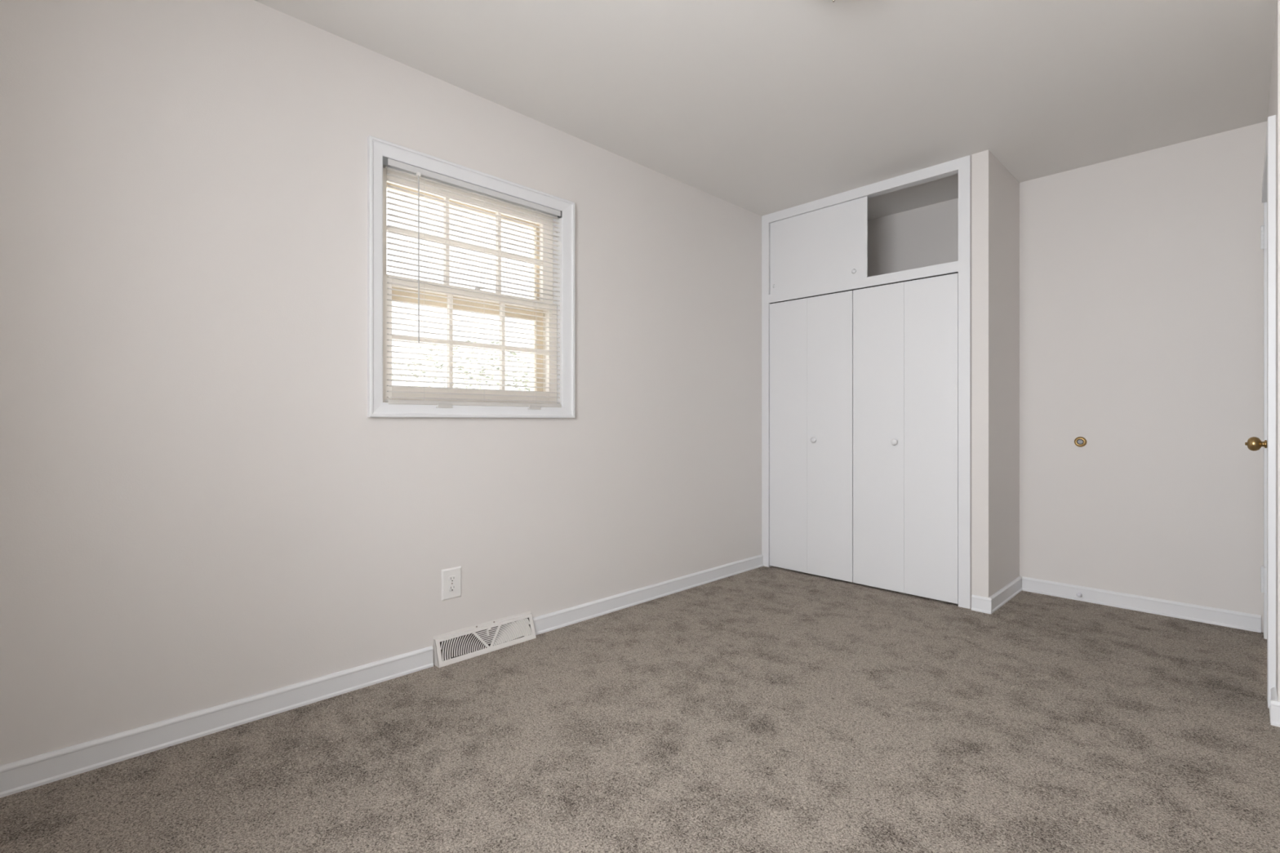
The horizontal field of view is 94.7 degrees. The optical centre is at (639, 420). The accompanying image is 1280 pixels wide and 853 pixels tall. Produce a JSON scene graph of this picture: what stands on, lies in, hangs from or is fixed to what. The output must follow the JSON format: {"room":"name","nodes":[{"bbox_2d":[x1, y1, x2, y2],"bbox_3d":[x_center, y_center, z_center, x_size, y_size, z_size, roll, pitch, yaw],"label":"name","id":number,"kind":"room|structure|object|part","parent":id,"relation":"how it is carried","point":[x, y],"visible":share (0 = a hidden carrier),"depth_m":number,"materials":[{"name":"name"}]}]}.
{"room":"empty bedroom","nodes":[
{"label":"empty bedroom","id":0,"kind":"room"},
{"bbox_2d":[0,0,761,765],"bbox_3d":[-0.324,-0.207,3.049,4.640,2.440,0.120,0,0,-44],"label":"wall","id":1,"kind":"structure","parent":0,"point":[202,505],"depth_m":2.02,"materials":[{"name":"white paint"}]},
{"bbox_2d":[0,554,763,798],"bbox_3d":[-0.498,0.973,2.784,3.781,0.080,0.017,0,0,-44],"label":"baseboard","id":2,"kind":"structure","parent":1,"relation":"attached to","point":[26,774],"depth_m":2.00,"materials":[{"name":"white wood"}]},
{"bbox_2d":[441,566,461,600],"bbox_3d":[-0.797,0.690,2.497,0.089,0.130,0.009,0,0,-44],"label":"wall outlet","id":3,"kind":"object","parent":1,"relation":"attached to","point":[451,577],"visible":1,"depth_m":2.49,"materials":[{"name":"white plastic"}]},
{"bbox_2d":[448,575,456,582],"bbox_3d":[-0.795,0.671,2.495,0.034,0.026,0.004,0,0,-44],"label":"receptacle","id":4,"kind":"object","parent":3,"relation":"attached to","point":[451,579],"depth_m":2.49,"materials":[{"name":"grey plastic"}]},
{"bbox_2d":[448,584,456,591],"bbox_3d":[-0.795,0.710,2.495,0.034,0.026,0.004,0,0,-44],"label":"receptacle","id":5,"kind":"object","parent":3,"relation":"attached to","point":[451,588],"depth_m":2.49,"materials":[{"name":"grey plastic"}]},
{"bbox_2d":[367,135,574,417],"bbox_3d":[-0.772,-0.550,2.688,0.989,1.075,0.277,0,0,-44],"label":"window","id":6,"kind":"structure","parent":1,"relation":"in","point":[377,177],"depth_m":2.59,"materials":[{"name":"white"}]},
{"bbox_3d":[-0.805,-0.550,2.709,0.858,0.957,0.030,0,0,-44],"label":"storm frame","id":7,"kind":"part","parent":6,"relation":"part of","materials":[{"name":"beige"}]},
{"bbox_3d":[-0.751,-0.789,2.653,0.858,0.479,0.030,0,0,-44],"label":"sash","id":8,"kind":"part","parent":6,"relation":"part of","materials":[{"name":"white paint"}]},
{"bbox_3d":[-0.728,-0.324,2.630,0.858,0.506,0.030,0,0,-44],"label":"sash","id":9,"kind":"part","parent":6,"relation":"part of","materials":[{"name":"white paint"}]},
{"bbox_2d":[382,155,562,409],"bbox_3d":[-0.698,-0.541,2.599,0.861,0.975,0.043,0,0,-44],"label":"window blind","id":10,"kind":"object","parent":6,"relation":"attached to","point":[391,165],"visible":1,"depth_m":2.56,"materials":[{"name":"white plastic"}]},
{"bbox_3d":[-0.889,-0.541,2.418,0.007,0.920,0.030,0,0,-44],"label":"ladder cord","id":11,"kind":"part","parent":10,"relation":"part of","materials":[{"name":"white fabric"}]},
{"bbox_3d":[-0.694,-0.074,2.604,0.837,0.019,0.033,0,0,-44],"label":"rail","id":12,"kind":"part","parent":10,"relation":"part of","materials":[{"name":"white plastic"}]},
{"bbox_3d":[-0.694,-0.541,2.609,0.007,0.920,0.030,0,0,-44],"label":"ladder cord","id":13,"kind":"part","parent":10,"relation":"part of","materials":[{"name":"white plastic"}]},
{"bbox_3d":[-0.497,-0.541,2.801,0.007,0.920,0.030,0,0,-44],"label":"ladder cord","id":14,"kind":"part","parent":10,"relation":"part of","materials":[{"name":"white fabric"}]},
{"bbox_3d":[-0.829,-0.547,2.733,0.956,1.060,0.133,0,0,-44],"label":"exterior casing","id":15,"kind":"part","parent":6,"relation":"part of","materials":[{"name":"white paint"}]},
{"bbox_2d":[432,610,536,667],"bbox_3d":[-0.670,0.955,2.595,0.483,0.118,0.047,0,0,-44],"label":"air vent","id":16,"kind":"object","parent":1,"relation":"in","point":[457,646],"visible":1,"depth_m":2.58,"materials":[{"name":"white metal"}]},
{"bbox_2d":[769,290,853,582],"bbox_3d":[1.105,0.098,3.858,0.062,1.806,0.598,0,0,-44],"label":"bifold door","id":17,"kind":"structure","parent":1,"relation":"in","point":[811,338],"depth_m":3.84,"materials":[{"name":"white paint"}]},
{"bbox_3d":[1.005,0.098,3.978,0.027,1.806,0.288,0,0,-44],"label":"door panel","id":18,"kind":"part","parent":17,"relation":"part of","materials":[{"name":"white paint"}]},
{"bbox_3d":[1.123,0.125,3.816,0.030,0.037,0.037,0,0,-44],"label":"door knob","id":19,"kind":"part","parent":17,"relation":"part of","materials":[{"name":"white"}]},
{"bbox_3d":[1.214,0.098,3.764,0.027,1.806,0.309,0,0,-44],"label":"door panel","id":20,"kind":"part","parent":17,"relation":"part of","materials":[{"name":"white paint"}]},
{"bbox_2d":[769,195,867,294],"bbox_3d":[1.135,-1.119,3.826,0.029,0.496,0.689,0,0,-44],"label":"door","id":21,"kind":"structure","parent":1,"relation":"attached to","point":[828,245],"depth_m":3.81,"materials":[{"name":"white paint"}]},
{"bbox_2d":[769,271,958,303],"bbox_3d":[1.332,-0.809,3.660,0.033,0.006,1.206,0,0,-44],"label":"trim","id":22,"kind":"structure","parent":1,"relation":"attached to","point":[957,272],"depth_m":3.58,"materials":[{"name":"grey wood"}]},
{"bbox_2d":[761,155,970,608],"bbox_3d":[1.333,-0.207,3.661,0.060,2.440,1.323,0,0,-44],"label":"trim","id":23,"kind":"structure","parent":1,"relation":"attached to","point":[962,166],"depth_m":3.36,"materials":[{"name":"white wood"}]},
{"bbox_2d":[0,565,1279,852],"bbox_3d":[0.755,1.063,1.946,4.640,0.100,3.207,0,0,-44],"label":"floor","id":24,"kind":"structure","parent":0,"point":[762,709],"depth_m":1.79,"materials":[{"name":"carpet"}]},
{"bbox_2d":[254,0,1276,220],"bbox_3d":[0.755,-1.477,1.946,4.640,0.100,3.207,0,0,-44],"label":"ceiling","id":25,"kind":"structure","parent":0,"point":[762,108],"depth_m":2.41,"materials":[{"name":"white paint"}]},
{"bbox_2d":[971,149,1019,597],"bbox_3d":[2.028,-0.207,3.349,0.617,2.440,0.080,0,0,-44],"label":"wall","id":26,"kind":"structure","parent":0,"point":[995,192],"depth_m":3.17,"materials":[{"name":"white paint"}]},
{"bbox_2d":[853,273,958,604],"bbox_3d":[1.526,0.098,3.428,0.062,1.806,0.596,0,0,-44],"label":"bifold door","id":27,"kind":"structure","parent":26,"relation":"in","point":[905,334],"depth_m":3.40,"materials":[{"name":"white paint"}]},
{"bbox_3d":[1.433,0.098,3.539,0.027,1.806,0.308,0,0,-44],"label":"door panel","id":28,"kind":"part","parent":27,"relation":"part of","materials":[{"name":"white paint"}]},
{"bbox_3d":[1.486,0.125,3.445,0.030,0.037,0.037,0,0,-44],"label":"door knob","id":29,"kind":"part","parent":27,"relation":"part of","materials":[{"name":"white plastic"}]},
{"bbox_3d":[1.642,0.098,3.326,0.027,1.806,0.288,0,0,-44],"label":"door panel","id":30,"kind":"part","parent":27,"relation":"part of","materials":[{"name":"white paint"}]},
{"bbox_2d":[970,155,971,608],"bbox_3d":[1.801,-0.207,3.188,0.054,2.440,0.008,0,0,-44],"label":"trim","id":31,"kind":"structure","parent":26,"relation":"attached to","point":[971,155],"depth_m":3.17,"materials":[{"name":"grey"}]},
{"bbox_2d":[971,576,1022,613],"bbox_3d":[2.029,0.973,3.336,0.634,0.080,0.095,0,0,-44],"label":"baseboard","id":32,"kind":"structure","parent":26,"relation":"attached to","point":[989,605],"depth_m":3.17,"materials":[{"name":"white wood"}]},
{"bbox_2d":[867,121,1266,632],"bbox_3d":[2.413,-0.207,3.483,0.120,2.440,3.087,0,0,-44],"label":"wall","id":33,"kind":"structure","parent":0,"point":[1141,274],"depth_m":3.13,"materials":[{"name":"white paint"}]},
{"bbox_2d":[1076,591,1082,596],"bbox_3d":[2.463,0.975,3.303,0.038,0.023,0.023,0,0,-44],"label":"door stop","id":34,"kind":"object","parent":33,"relation":"attached to","point":[1079,593],"visible":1,"depth_m":3.29,"materials":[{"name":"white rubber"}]},
{"bbox_2d":[1074,436,1086,447],"bbox_3d":[2.479,0.120,3.318,0.016,0.058,0.058,0,0,-44],"label":"door stop","id":35,"kind":"object","parent":33,"relation":"attached to","point":[1080,442],"visible":1,"depth_m":3.31,"materials":[{"name":"gold metal"}]},
{"bbox_2d":[1022,576,1261,632],"bbox_3d":[2.626,0.973,3.167,0.017,0.080,0.982,0,0,-44],"label":"baseboard","id":36,"kind":"structure","parent":33,"relation":"attached to","point":[1217,616],"depth_m":3.10,"materials":[{"name":"white wood"}]},
{"bbox_2d":[1266,0,1279,701],"bbox_3d":[2.597,-0.207,2.341,1.212,2.440,0.120,0,0,-44],"label":"wall","id":37,"kind":"structure","parent":0,"point":[1274,91],"depth_m":2.00,"materials":[{"name":"white paint"}]},
{"bbox_2d":[1244,225,1266,592],"bbox_3d":[2.585,-0.006,2.442,0.850,2.013,0.111,0,0,-44],"label":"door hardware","id":38,"kind":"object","parent":37,"relation":"in","point":[1254,443],"depth_m":2.72,"materials":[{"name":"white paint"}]},
{"bbox_3d":[2.319,0.088,2.206,0.062,0.062,0.076,0,0,-44],"label":"knob","id":39,"kind":"part","parent":38,"relation":"part of","materials":[{"name":"gold metal"}]},
{"bbox_2d":[1262,115,1275,708],"bbox_3d":[2.580,-0.029,2.422,1.014,2.083,0.020,0,0,-44],"label":"door","id":40,"kind":"structure","parent":37,"relation":"attached to","point":[1268,183],"depth_m":2.07,"materials":[{"name":"white wood"}]},
{"bbox_3d":[2.437,-0.207,1.724,0.120,2.440,0.538,0,0,-44],"label":"wall","id":41,"kind":"structure","parent":0,"visible":0},
{"bbox_2d":[1269,687,1279,727],"bbox_3d":[2.342,0.973,1.825,0.159,0.080,0.535,0,0,-44],"label":"baseboard","id":42,"kind":"structure","parent":41,"relation":"attached to","point":[1274,708],"depth_m":1.96,"materials":[{"name":"white wood"}]},
{"label":"outside","id":43,"kind":"structure","parent":0,"visible":0},
{"bbox_3d":[-9.667,1.663,13.462,35.000,0.100,27.233,0,0,-44],"label":"ground","id":44,"kind":"structure","parent":43,"visible":0},
{"bbox_2d":[391,338,530,391],"bbox_3d":[-1.345,0.371,6.505,4.526,2.490,2.027,0,0,-44],"label":"leafy shrub","id":45,"kind":"object","parent":44,"relation":"on","point":[427,357],"visible":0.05,"depth_m":6.04,"materials":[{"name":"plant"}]}
]}

